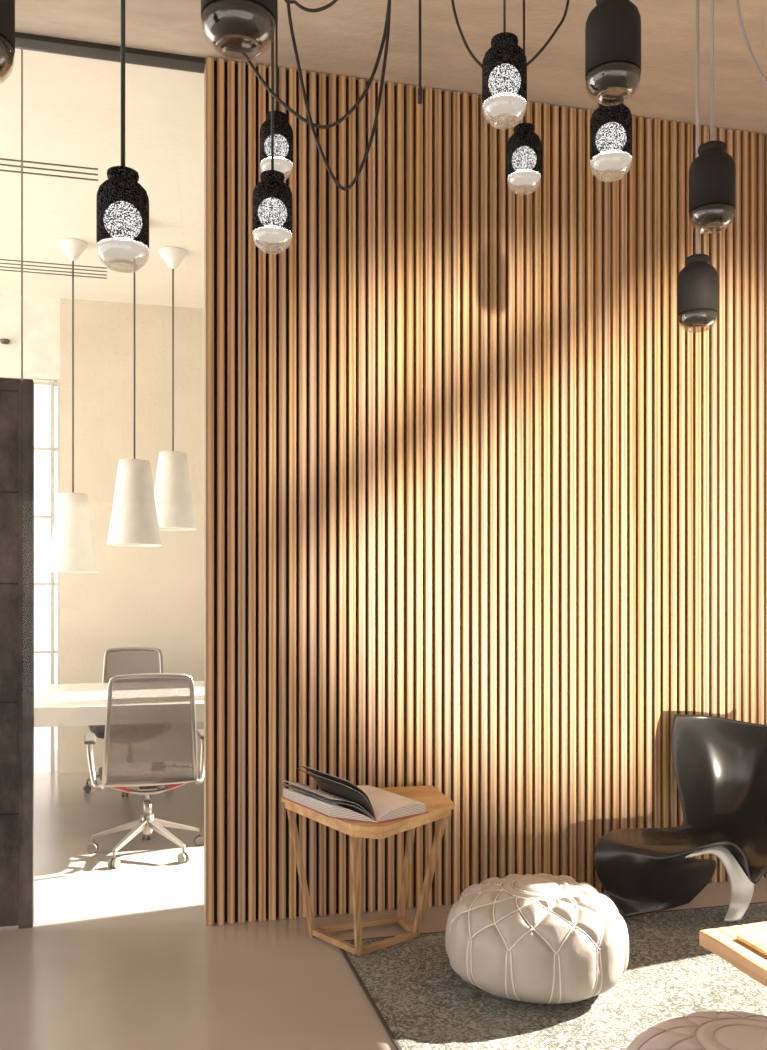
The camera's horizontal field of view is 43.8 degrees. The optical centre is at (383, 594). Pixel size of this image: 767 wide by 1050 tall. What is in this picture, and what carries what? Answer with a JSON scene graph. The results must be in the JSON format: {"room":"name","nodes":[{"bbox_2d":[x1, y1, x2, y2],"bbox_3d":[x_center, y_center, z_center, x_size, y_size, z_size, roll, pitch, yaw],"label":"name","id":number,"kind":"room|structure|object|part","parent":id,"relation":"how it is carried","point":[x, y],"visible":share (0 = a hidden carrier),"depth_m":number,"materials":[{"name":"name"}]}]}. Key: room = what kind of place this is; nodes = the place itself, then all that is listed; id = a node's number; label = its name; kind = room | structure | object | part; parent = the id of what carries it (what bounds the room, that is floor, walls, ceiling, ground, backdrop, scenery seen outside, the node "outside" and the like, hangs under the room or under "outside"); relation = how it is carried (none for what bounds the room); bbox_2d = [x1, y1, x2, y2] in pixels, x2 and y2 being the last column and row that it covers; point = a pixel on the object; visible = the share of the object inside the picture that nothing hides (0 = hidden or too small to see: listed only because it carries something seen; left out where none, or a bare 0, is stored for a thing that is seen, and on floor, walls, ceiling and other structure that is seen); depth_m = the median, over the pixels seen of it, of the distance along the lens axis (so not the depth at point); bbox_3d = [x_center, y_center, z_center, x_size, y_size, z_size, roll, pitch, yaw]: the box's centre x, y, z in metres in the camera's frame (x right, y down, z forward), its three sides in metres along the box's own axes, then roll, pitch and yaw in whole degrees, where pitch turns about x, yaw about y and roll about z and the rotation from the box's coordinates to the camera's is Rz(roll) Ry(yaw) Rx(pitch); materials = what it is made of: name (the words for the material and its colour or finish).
{"room":"lobby","nodes":[
{"label":"lobby","id":0,"kind":"room"},
{"bbox_2d":[21,48,22,380],"bbox_3d":[-3.780,-0.407,3.177,6.258,3.515,0.012,0,0,-14],"label":"window frame","id":1,"kind":"structure","parent":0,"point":[21,48],"depth_m":3.77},
{"bbox_2d":[0,294,203,772],"bbox_3d":[-3.177,-0.450,7.147,9.400,3.600,0.200,0,0,-14],"label":"wall","id":2,"kind":"structure","parent":0,"point":[149,597],"depth_m":7.33,"materials":[{"name":"beige paint"}]},
{"bbox_2d":[0,338,9,343],"bbox_3d":[-2.816,-1.882,7.097,0.072,0.034,0.072,0,0,-14],"label":"sensor","id":3,"kind":"object","parent":2,"relation":"attached to","point":[2,340],"visible":1,"depth_m":7.07,"materials":[{"name":"plastic"}]},
{"bbox_2d":[34,380,59,772],"bbox_3d":[-5.090,-0.142,6.599,5.421,2.984,0.050,0,0,-14],"label":"window","id":4,"kind":"structure","parent":2,"relation":"in","point":[52,384],"depth_m":7.24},
{"bbox_2d":[0,48,204,308],"bbox_3d":[-3.314,-2.375,6.070,10.600,0.250,5.393,0,0,-14],"label":"ceiling","id":5,"kind":"structure","parent":0,"point":[72,104],"depth_m":5.03,"materials":[{"name":"paint"}]},
{"bbox_2d":[0,158,97,180],"bbox_3d":[-3.120,-2.248,4.697,3.292,0.004,0.151,0,0,-14],"label":"ceiling vent","id":6,"kind":"object","parent":5,"relation":"in","point":[0,158],"visible":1,"depth_m":5.04,"materials":[{"name":"plastic"}]},
{"bbox_2d":[0,259,106,278],"bbox_3d":[-3.522,-2.248,6.260,3.290,0.004,0.228,0,0,-14],"label":"ceiling vent","id":7,"kind":"object","parent":5,"relation":"in","point":[0,259],"visible":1,"depth_m":6.58,"materials":[{"name":"plastic"}]},
{"bbox_2d":[47,238,98,572],"bbox_3d":[-1.985,-1.197,6.100,0.320,2.104,0.320,0,0,-14],"label":"cone pendant","id":8,"kind":"object","parent":5,"relation":"hanging from","point":[72,550],"visible":1,"depth_m":6.01,"materials":[{"name":"white fabric"}]},
{"bbox_3d":[-1.985,-0.398,6.100,0.320,0.505,0.320,0,0,-14],"label":"lamp shade","id":9,"kind":"part","parent":8,"relation":"part of","materials":[{"name":"white fabric"}]},
{"bbox_3d":[-1.985,-1.403,6.100,0.010,1.514,0.010,0,0,-37],"label":"cord","id":10,"kind":"part","parent":8,"relation":"part of","materials":[{"name":"plastic"}]},
{"bbox_2d":[106,222,161,546],"bbox_3d":[-1.501,-1.274,5.750,0.326,1.950,0.326,0,0,-14],"label":"cone pendant","id":11,"kind":"object","parent":5,"relation":"hanging from","point":[134,520],"visible":0.79,"depth_m":5.65,"materials":[{"name":"white fabric"}]},
{"bbox_3d":[-1.501,-0.556,5.750,0.326,0.512,0.326,0,0,-14],"label":"lamp shade","id":12,"kind":"part","parent":11,"relation":"part of","materials":[{"name":"white fabric"}]},
{"bbox_3d":[-1.501,-1.484,5.750,0.010,1.352,0.010,0,0,8],"label":"cord","id":13,"kind":"part","parent":11,"relation":"part of","materials":[{"name":"plastic"}]},
{"bbox_2d":[154,247,196,530],"bbox_3d":[-1.379,-1.340,6.250,0.314,1.818,0.314,0,0,-14],"label":"cone pendant","id":14,"kind":"object","parent":5,"relation":"hanging from","point":[172,492],"visible":0.91,"depth_m":6.16,"materials":[{"name":"white fabric"}]},
{"bbox_3d":[-1.379,-1.545,6.250,0.010,1.230,0.010,0,0,8],"label":"cord","id":15,"kind":"part","parent":14,"relation":"part of","materials":[{"name":"plastic"}]},
{"bbox_3d":[-1.379,-0.682,6.250,0.314,0.504,0.314,0,0,-14],"label":"lamp shade","id":16,"kind":"part","parent":14,"relation":"part of","materials":[{"name":"white fabric"}]},
{"bbox_2d":[0,727,766,1049],"bbox_3d":[0.098,1.450,3.639,16.000,0.200,19.000,0,0,-14],"label":"floor","id":17,"kind":"structure","parent":0,"point":[124,957],"depth_m":3.60,"materials":[{"name":"concrete"}]},
{"bbox_2d":[0,378,33,928],"bbox_3d":[-1.914,0.237,3.772,1.000,2.225,0.055,0,0,-14],"label":"wall","id":18,"kind":"structure","parent":17,"relation":"on","point":[16,395],"depth_m":3.86,"materials":[{"name":"metal"}]},
{"bbox_3d":[-1.940,-0.850,3.765,0.945,0.050,0.055,0,0,-14],"label":"rail","id":19,"kind":"part","parent":18,"relation":"part of","materials":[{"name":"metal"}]},
{"bbox_3d":[-1.941,0.258,3.766,0.945,2.165,0.033,0,0,-14],"label":"panel","id":20,"kind":"part","parent":18,"relation":"part of","materials":[{"name":"metal"}]},
{"bbox_2d":[34,681,203,726],"bbox_3d":[-1.075,0.975,5.996,4.100,0.750,1.390,0,0,-14],"label":"meeting table","id":21,"kind":"object","parent":17,"relation":"on","point":[55,705],"visible":0.02,"depth_m":5.29,"materials":[{"name":"white paint"}]},
{"bbox_2d":[83,647,172,796],"bbox_3d":[-1.778,0.866,6.687,0.632,0.966,0.665,0,0,-10],"label":"office chair","id":22,"kind":"object","parent":17,"relation":"on","point":[126,660],"visible":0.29,"depth_m":6.99,"materials":[{"name":"silver metal"}]},
{"bbox_3d":[-1.770,0.927,6.649,0.490,0.080,0.470,0,0,-10],"label":"seat","id":23,"kind":"part","parent":22,"relation":"part of","materials":[{"name":"fabric"}]},
{"bbox_3d":[-1.825,0.665,6.951,0.466,0.564,0.129,0,0,-10],"label":"frame","id":24,"kind":"part","parent":22,"relation":"part of","materials":[{"name":"silver metal"}]},
{"bbox_2d":[84,673,203,867],"bbox_3d":[-1.229,0.866,4.971,0.632,0.966,0.665,0,0,-17],"label":"office chair","id":25,"kind":"object","parent":17,"relation":"on","point":[150,737],"visible":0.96,"depth_m":4.71,"materials":[{"name":"silver metal"}]},
{"bbox_3d":[-1.455,0.862,4.811,0.042,0.230,0.212,0,0,-35],"label":"armrest","id":26,"kind":"part","parent":25,"relation":"part of","materials":[{"name":"silver metal"}]},
{"bbox_3d":[-1.241,0.927,5.009,0.490,0.080,0.470,0,0,-17],"label":"seat","id":27,"kind":"part","parent":25,"relation":"part of","materials":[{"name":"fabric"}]},
{"bbox_3d":[-1.388,1.222,4.995,0.276,0.105,0.036,0,0,2],"label":"arm","id":28,"kind":"part","parent":25,"relation":"part of","materials":[{"name":"silver metal"}]},
{"bbox_3d":[-1.287,1.222,4.845,0.036,0.105,0.276,0,0,20],"label":"arm","id":29,"kind":"part","parent":25,"relation":"part of","materials":[{"name":"silver metal"}]},
{"bbox_3d":[-1.150,0.665,4.715,0.466,0.564,0.129,0,0,-17],"label":"frame","id":30,"kind":"part","parent":25,"relation":"part of","materials":[{"name":"silver metal"}]},
{"bbox_3d":[-1.114,1.222,4.895,0.276,0.105,0.036,0,0,38],"label":"arm","id":31,"kind":"part","parent":25,"relation":"part of","materials":[{"name":"silver metal"}]},
{"bbox_3d":[-1.107,1.222,5.076,0.276,0.105,0.036,0,0,-34],"label":"arm","id":32,"kind":"part","parent":25,"relation":"part of","materials":[{"name":"silver metal"}]},
{"bbox_3d":[-0.952,0.862,4.969,0.042,0.230,0.213,0,0,0],"label":"armrest","id":33,"kind":"part","parent":25,"relation":"part of","materials":[{"name":"silver metal"}]},
{"bbox_2d":[281,785,454,955],"bbox_3d":[-0.030,1.078,3.650,0.652,0.546,0.684,0,0,-14],"label":"side table","id":34,"kind":"object","parent":17,"relation":"on","point":[439,806],"visible":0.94,"depth_m":3.70,"materials":[{"name":"brown wood"}]},
{"bbox_3d":[-0.325,1.100,3.786,0.131,0.503,0.033,0,0,19],"label":"leg","id":35,"kind":"part","parent":34,"relation":"part of","materials":[{"name":"brown wood"}]},
{"bbox_3d":[-0.185,1.327,3.658,0.022,0.022,0.269,0,0,-40],"label":"rail","id":36,"kind":"part","parent":34,"relation":"part of","materials":[{"name":"brown wood"}]},
{"bbox_2d":[279,764,429,823],"bbox_3d":[-0.112,0.735,3.642,0.353,0.138,0.586,0,0,-31],"label":"open book","id":37,"kind":"object","parent":34,"relation":"on","point":[339,798],"visible":1,"depth_m":3.50,"materials":[{"name":"paper"}]},
{"bbox_3d":[-0.098,1.092,3.470,0.031,0.491,0.181,0,0,6],"label":"leg","id":38,"kind":"part","parent":34,"relation":"part of","materials":[{"name":"brown wood"}]},
{"bbox_3d":[-0.105,1.327,3.840,0.349,0.022,0.022,0,0,-22],"label":"rail","id":39,"kind":"part","parent":34,"relation":"part of","materials":[{"name":"brown wood"}]},
{"bbox_3d":[0.016,1.327,3.641,0.264,0.022,0.022,0,0,-42],"label":"rail","id":40,"kind":"part","parent":34,"relation":"part of","materials":[{"name":"brown wood"}]},
{"bbox_3d":[0.096,1.327,3.823,0.022,0.022,0.156,0,0,-18],"label":"rail","id":41,"kind":"part","parent":34,"relation":"part of","materials":[{"name":"brown wood"}]},
{"bbox_3d":[0.100,1.100,3.949,0.032,0.503,0.132,0,0,39],"label":"leg","id":42,"kind":"part","parent":34,"relation":"part of","materials":[{"name":"brown wood"}]},
{"bbox_3d":[0.178,1.092,3.716,0.150,0.489,0.033,0,0,21],"label":"leg","id":43,"kind":"part","parent":34,"relation":"part of","materials":[{"name":"brown wood"}]},
{"bbox_2d":[339,902,766,1049],"bbox_3d":[1.409,1.344,2.540,2.508,0.011,3.020,0,0,-14],"label":"rug","id":44,"kind":"object","parent":17,"relation":"on","point":[412,986],"visible":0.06,"depth_m":3.17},
{"bbox_2d":[445,873,628,1003],"bbox_3d":[0.524,1.162,3.292,0.614,0.354,0.613,0,0,-3],"label":"pouf","id":45,"kind":"object","parent":44,"relation":"on","point":[542,938],"visible":1,"depth_m":3.07,"materials":[{"name":"leather"}]},
{"bbox_2d":[594,714,766,921],"bbox_3d":[1.320,0.938,4.010,0.848,0.798,0.569,0,0,-14],"label":"lounge chair","id":46,"kind":"object","parent":44,"relation":"on","point":[720,764],"visible":1,"depth_m":4.07,"materials":[{"name":"leather"}]},
{"bbox_3d":[1.342,1.186,3.922,0.374,0.303,0.089,0,0,-7],"label":"leg","id":47,"kind":"part","parent":46,"relation":"part of","materials":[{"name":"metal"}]},
{"bbox_2d":[626,1011,766,1049],"bbox_3d":[0.835,1.171,2.160,0.599,0.337,0.599,0,0,-32],"label":"pouf","id":48,"kind":"object","parent":44,"relation":"on","point":[702,1030],"visible":1,"depth_m":2.21,"materials":[{"name":"leather"}]},
{"bbox_2d":[699,921,766,986],"bbox_3d":[1.582,1.170,2.359,1.002,0.339,1.435,0,0,-14],"label":"coffee table","id":49,"kind":"object","parent":44,"relation":"on","point":[722,942],"visible":0.95,"depth_m":2.73,"materials":[{"name":"brown wood"}]},
{"bbox_2d":[736,932,766,955],"bbox_3d":[1.265,0.991,2.679,0.420,0.016,0.300,0,0,-14],"label":"wooden tray","id":50,"kind":"object","parent":49,"relation":"on","point":[757,941],"visible":1,"depth_m":2.73,"materials":[{"name":"brown wood"}]},
{"bbox_2d":[15,0,766,135],"bbox_3d":[-1.889,-2.350,0.241,10.460,0.300,6.607,0,0,-14],"label":"ceiling","id":51,"kind":"structure","parent":0,"point":[344,38],"depth_m":3.79,"materials":[{"name":"paint"}]},
{"bbox_2d":[0,0,14,76],"bbox_3d":[-0.591,-1.469,1.363,0.120,1.462,0.120,0,0,-22],"label":"pendant lamp","id":52,"kind":"object","parent":51,"relation":"hanging from","point":[7,7],"visible":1,"depth_m":1.36,"materials":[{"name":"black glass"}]},
{"bbox_2d":[0,34,12,76],"bbox_3d":[-0.591,-0.775,1.363,0.116,0.038,0.116,0,0,-22],"label":"diffuser","id":53,"kind":"object","parent":52,"relation":"attached to","point":[6,49],"depth_m":1.36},
{"bbox_2d":[96,0,148,257],"bbox_3d":[-0.613,-1.485,2.245,0.120,1.431,0.120,0,0,25],"label":"pendant lamp","id":54,"kind":"object","parent":51,"relation":"hanging from","point":[122,204],"visible":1,"depth_m":2.21,"materials":[{"name":"black"}]},
{"bbox_2d":[96,166,148,250],"bbox_3d":[-0.613,-0.908,2.245,0.120,0.177,0.120,0,0,25],"label":"housing","id":55,"kind":"object","parent":54,"relation":"on","point":[122,204],"depth_m":2.20,"materials":[{"name":"black metal"}]},
{"bbox_2d":[98,239,147,257],"bbox_3d":[-0.613,-0.811,2.245,0.114,0.008,0.114,0,0,25],"label":"diffuser","id":56,"kind":"object","parent":54,"relation":"attached to","point":[115,247],"depth_m":2.23,"materials":[{"name":"glass"}]},
{"bbox_3d":[-0.613,-1.597,2.245,0.011,1.206,0.011,0,0,25],"label":"cord","id":57,"kind":"part","parent":54,"relation":"part of","materials":[{"name":"black rubber"}]},
{"bbox_3d":[-0.613,-0.879,2.245,0.088,0.088,0.088,0,0,25],"label":"bulb","id":58,"kind":"part","parent":54,"relation":"part of","materials":[{"name":"white glass"}]},
{"bbox_2d":[201,0,275,52],"bbox_3d":[-0.235,-1.542,1.547,0.120,1.316,0.120,0,0,-29],"label":"pendant lamp","id":59,"kind":"object","parent":51,"relation":"hanging from","point":[240,26],"visible":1,"depth_m":1.52,"materials":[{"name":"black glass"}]},
{"bbox_2d":[201,0,275,26],"bbox_3d":[-0.235,-1.022,1.547,0.120,0.177,0.120,0,0,-29],"label":"housing","id":60,"kind":"object","parent":59,"relation":"on","point":[267,8],"depth_m":1.51,"materials":[{"name":"metal"}]},
{"bbox_2d":[252,33,292,242],"bbox_3d":[-0.333,-1.617,2.862,0.120,1.165,0.120,0,0,9],"label":"pendant lamp","id":61,"kind":"object","parent":51,"relation":"hanging from","point":[272,201],"visible":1,"depth_m":2.82,"materials":[{"name":"black metal"}]},
{"bbox_2d":[253,227,291,242],"bbox_3d":[-0.333,-1.077,2.862,0.114,0.008,0.114,0,0,9],"label":"diffuser","id":62,"kind":"object","parent":61,"relation":"attached to","point":[269,234],"depth_m":2.85,"materials":[{"name":"glass"}]},
{"bbox_3d":[-0.333,-1.730,2.862,0.009,0.940,0.009,0,0,9],"label":"cord","id":63,"kind":"part","parent":61,"relation":"part of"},
{"bbox_2d":[252,170,292,234],"bbox_3d":[-0.333,-1.173,2.862,0.120,0.177,0.120,0,0,9],"label":"housing","id":64,"kind":"object","parent":61,"relation":"on","point":[272,201],"depth_m":2.82,"materials":[{"name":"black metal"}]},
{"bbox_2d":[260,0,292,172],"bbox_3d":[-0.383,-1.847,3.417,0.120,0.707,0.120,0,0,30],"label":"pendant lamp","id":65,"kind":"object","parent":51,"relation":"hanging from","point":[283,132],"visible":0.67,"depth_m":3.38,"materials":[{"name":"black"}]},
{"bbox_2d":[260,158,291,172],"bbox_3d":[-0.383,-1.536,3.417,0.114,0.008,0.114,0,0,30],"label":"diffuser","id":66,"kind":"object","parent":65,"relation":"attached to","point":[282,165],"depth_m":3.40,"materials":[{"name":"glass"}]},
{"bbox_3d":[-0.383,-1.959,3.417,0.008,0.481,0.008,0,0,30],"label":"cord","id":67,"kind":"part","parent":65,"relation":"part of","materials":[{"name":"black rubber"}]},
{"bbox_2d":[260,110,292,166],"bbox_3d":[-0.383,-1.632,3.417,0.120,0.177,0.120,0,0,30],"label":"housing","id":68,"kind":"object","parent":65,"relation":"on","point":[283,132],"depth_m":3.37,"materials":[{"name":"black metal"}]},
{"bbox_2d":[284,0,337,12],"bbox_3d":[-0.189,-1.894,2.600,0.260,0.612,0.009,0,0,0],"label":"cable","id":69,"kind":"object","parent":51,"relation":"hanging from","point":[333,2],"visible":1,"depth_m":2.60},
{"bbox_2d":[242,0,387,128],"bbox_3d":[-0.255,-1.797,2.875,0.585,0.808,0.061,0,0,0],"label":"cable","id":70,"kind":"object","parent":51,"relation":"hanging from","point":[246,57],"visible":0.76,"depth_m":2.85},
{"bbox_2d":[287,0,390,190],"bbox_3d":[-0.139,-1.693,2.800,0.333,1.014,0.010,0,0,0],"label":"cable","id":71,"kind":"object","parent":51,"relation":"hanging from","point":[353,182],"visible":0.99,"depth_m":2.80,"materials":[{"name":"black rubber"}]},
{"bbox_2d":[418,0,421,103],"bbox_3d":[0.126,-1.951,3.300,0.017,0.498,0.017,0,0,-14],"label":"cable","id":72,"kind":"object","parent":51,"relation":"hanging from","point":[419,87],"visible":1,"depth_m":3.30,"materials":[{"name":"black rubber"}]},
{"bbox_3d":[0.126,-1.973,3.300,0.010,0.453,0.010,0,0,-14],"label":"cord","id":73,"kind":"part","parent":72,"relation":"part of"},
{"bbox_2d":[482,0,526,117],"bbox_3d":[0.326,-1.736,2.573,0.120,0.928,0.120,0,0,-45],"label":"pendant lamp","id":74,"kind":"object","parent":51,"relation":"hanging from","point":[504,64],"visible":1,"depth_m":2.53,"materials":[{"name":"black"}]},
{"bbox_2d":[483,95,525,117],"bbox_3d":[0.326,-1.315,2.573,0.114,0.008,0.114,0,0,-45],"label":"diffuser","id":75,"kind":"object","parent":74,"relation":"attached to","point":[502,106],"depth_m":2.56,"materials":[{"name":"glass"}]},
{"bbox_3d":[0.326,-1.849,2.573,0.006,0.702,0.006,0,0,-45],"label":"cord","id":76,"kind":"part","parent":74,"relation":"part of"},
{"bbox_3d":[0.326,-1.383,2.573,0.088,0.088,0.088,0,0,-45],"label":"bulb","id":77,"kind":"part","parent":74,"relation":"part of","materials":[{"name":"white glass"}]},
{"bbox_2d":[482,32,526,107],"bbox_3d":[0.326,-1.411,2.573,0.120,0.177,0.120,0,0,-45],"label":"shade","id":78,"kind":"object","parent":74,"relation":"on","point":[504,65],"depth_m":2.53,"materials":[{"name":"black"}]},
{"bbox_2d":[451,0,569,67],"bbox_3d":[0.414,-1.938,3.100,0.431,0.525,0.009,0,0,0],"label":"cable","id":79,"kind":"object","parent":51,"relation":"hanging from","point":[452,1],"visible":0.75,"depth_m":3.10,"materials":[{"name":"black rubber"}]},
{"bbox_2d":[507,0,540,185],"bbox_3d":[0.496,-1.813,3.367,0.120,0.774,0.120,0,0,-23],"label":"pendant lamp","id":80,"kind":"object","parent":51,"relation":"hanging from","point":[524,146],"visible":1,"depth_m":3.33,"materials":[{"name":"black"}]},
{"bbox_2d":[508,171,539,185],"bbox_3d":[0.496,-1.468,3.367,0.114,0.008,0.114,0,0,-23],"label":"diffuser","id":81,"kind":"object","parent":80,"relation":"attached to","point":[521,178],"depth_m":3.35,"materials":[{"name":"glass"}]},
{"bbox_3d":[0.496,-1.925,3.367,0.008,0.549,0.008,0,0,-23],"label":"cord","id":82,"kind":"part","parent":80,"relation":"part of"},
{"bbox_2d":[507,122,540,179],"bbox_3d":[0.496,-1.564,3.367,0.120,0.177,0.120,0,0,-23],"label":"shade","id":83,"kind":"object","parent":80,"relation":"on","point":[524,146],"depth_m":3.32,"materials":[{"name":"black metal"}]},
{"bbox_2d":[590,96,631,170],"bbox_3d":[0.658,-1.704,2.759,0.120,0.992,0.120,0,0,-19],"label":"pendant lamp","id":84,"kind":"object","parent":51,"relation":"hanging from","point":[611,122],"visible":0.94,"depth_m":2.71,"materials":[{"name":"black"}]},
{"bbox_2d":[591,152,630,170],"bbox_3d":[0.658,-1.251,2.759,0.114,0.008,0.114,0,0,-19],"label":"diffuser","id":85,"kind":"object","parent":84,"relation":"attached to","point":[610,161],"depth_m":2.75,"materials":[{"name":"glass"}]},
{"bbox_3d":[0.658,-1.319,2.759,0.088,0.088,0.088,0,0,-19],"label":"bulb","id":86,"kind":"part","parent":84,"relation":"part of","materials":[{"name":"white glass"}]},
{"bbox_2d":[585,0,640,98],"bbox_3d":[0.505,-1.647,2.101,0.120,1.106,0.120,0,0,31],"label":"pendant lamp","id":87,"kind":"object","parent":51,"relation":"hanging from","point":[613,27],"visible":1,"depth_m":2.05,"materials":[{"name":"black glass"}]},
{"bbox_2d":[586,61,639,98],"bbox_3d":[0.505,-1.130,2.101,0.116,0.038,0.116,0,0,31],"label":"diffuser","id":88,"kind":"object","parent":87,"relation":"attached to","point":[615,79],"depth_m":2.07,"materials":[{"name":"clear glass"}]},
{"bbox_2d":[677,0,717,326],"bbox_3d":[0.979,-1.513,2.974,0.120,1.374,0.120,0,0,32],"label":"pendant lamp","id":89,"kind":"object","parent":51,"relation":"hanging from","point":[697,283],"visible":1,"depth_m":2.94,"materials":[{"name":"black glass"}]},
{"bbox_2d":[678,309,716,326],"bbox_3d":[0.979,-0.862,2.974,0.116,0.038,0.116,0,0,32],"label":"diffuser","id":90,"kind":"object","parent":89,"relation":"attached to","point":[695,317],"depth_m":2.94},
{"bbox_3d":[0.979,-1.625,2.974,0.011,1.149,0.011,0,0,32],"label":"cord","id":91,"kind":"part","parent":89,"relation":"part of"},
{"bbox_2d":[677,254,717,315],"bbox_3d":[0.979,-0.965,2.974,0.120,0.177,0.120,0,0,32],"label":"shade","id":92,"kind":"object","parent":89,"relation":"on","point":[697,283],"depth_m":2.93,"materials":[{"name":"black metal"}]},
{"bbox_2d":[689,0,735,227],"bbox_3d":[0.886,-1.592,2.573,0.120,1.216,0.120,0,0,12],"label":"pendant lamp","id":93,"kind":"object","parent":51,"relation":"hanging from","point":[712,175],"visible":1,"depth_m":2.53,"materials":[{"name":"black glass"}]},
{"bbox_3d":[0.886,-1.705,2.573,0.010,0.991,0.010,0,0,12],"label":"cord","id":94,"kind":"part","parent":93,"relation":"part of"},
{"bbox_2d":[690,203,734,227],"bbox_3d":[0.886,-1.020,2.573,0.116,0.038,0.116,0,0,12],"label":"diffuser","id":95,"kind":"object","parent":93,"relation":"attached to","point":[712,215],"depth_m":2.54,"materials":[{"name":"clear glass"}]},
{"bbox_2d":[689,141,735,215],"bbox_3d":[0.886,-1.123,2.573,0.120,0.177,0.120,0,0,12],"label":"shade","id":96,"kind":"object","parent":93,"relation":"on","point":[712,175],"depth_m":2.52,"materials":[{"name":"black metal"}]},
{"bbox_2d":[736,0,766,84],"bbox_3d":[1.318,-1.901,3.100,0.405,0.599,0.009,0,0,0],"label":"cable","id":97,"kind":"object","parent":51,"relation":"hanging from","point":[737,1],"visible":1,"depth_m":3.10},
{"bbox_2d":[206,57,766,925],"bbox_3d":[0.780,-0.424,4.342,3.130,3.549,0.131,0,0,-14],"label":"wall","id":98,"kind":"structure","parent":0,"point":[485,517],"depth_m":4.16,"materials":[{"name":"brown wood"}]},
{"bbox_2d":[15,32,204,73],"bbox_3d":[-3.774,-2.214,3.168,6.264,0.072,0.080,0,0,-14],"label":"trim","id":99,"kind":"structure","parent":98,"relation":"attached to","point":[32,42],"depth_m":3.84,"materials":[{"name":"metal"}]},
{"bbox_2d":[204,61,205,922],"bbox_3d":[-0.740,-0.425,3.958,0.002,3.550,0.118,0,0,-14],"label":"trim","id":100,"kind":"structure","parent":98,"relation":"attached to","point":[205,61],"depth_m":3.93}
]}

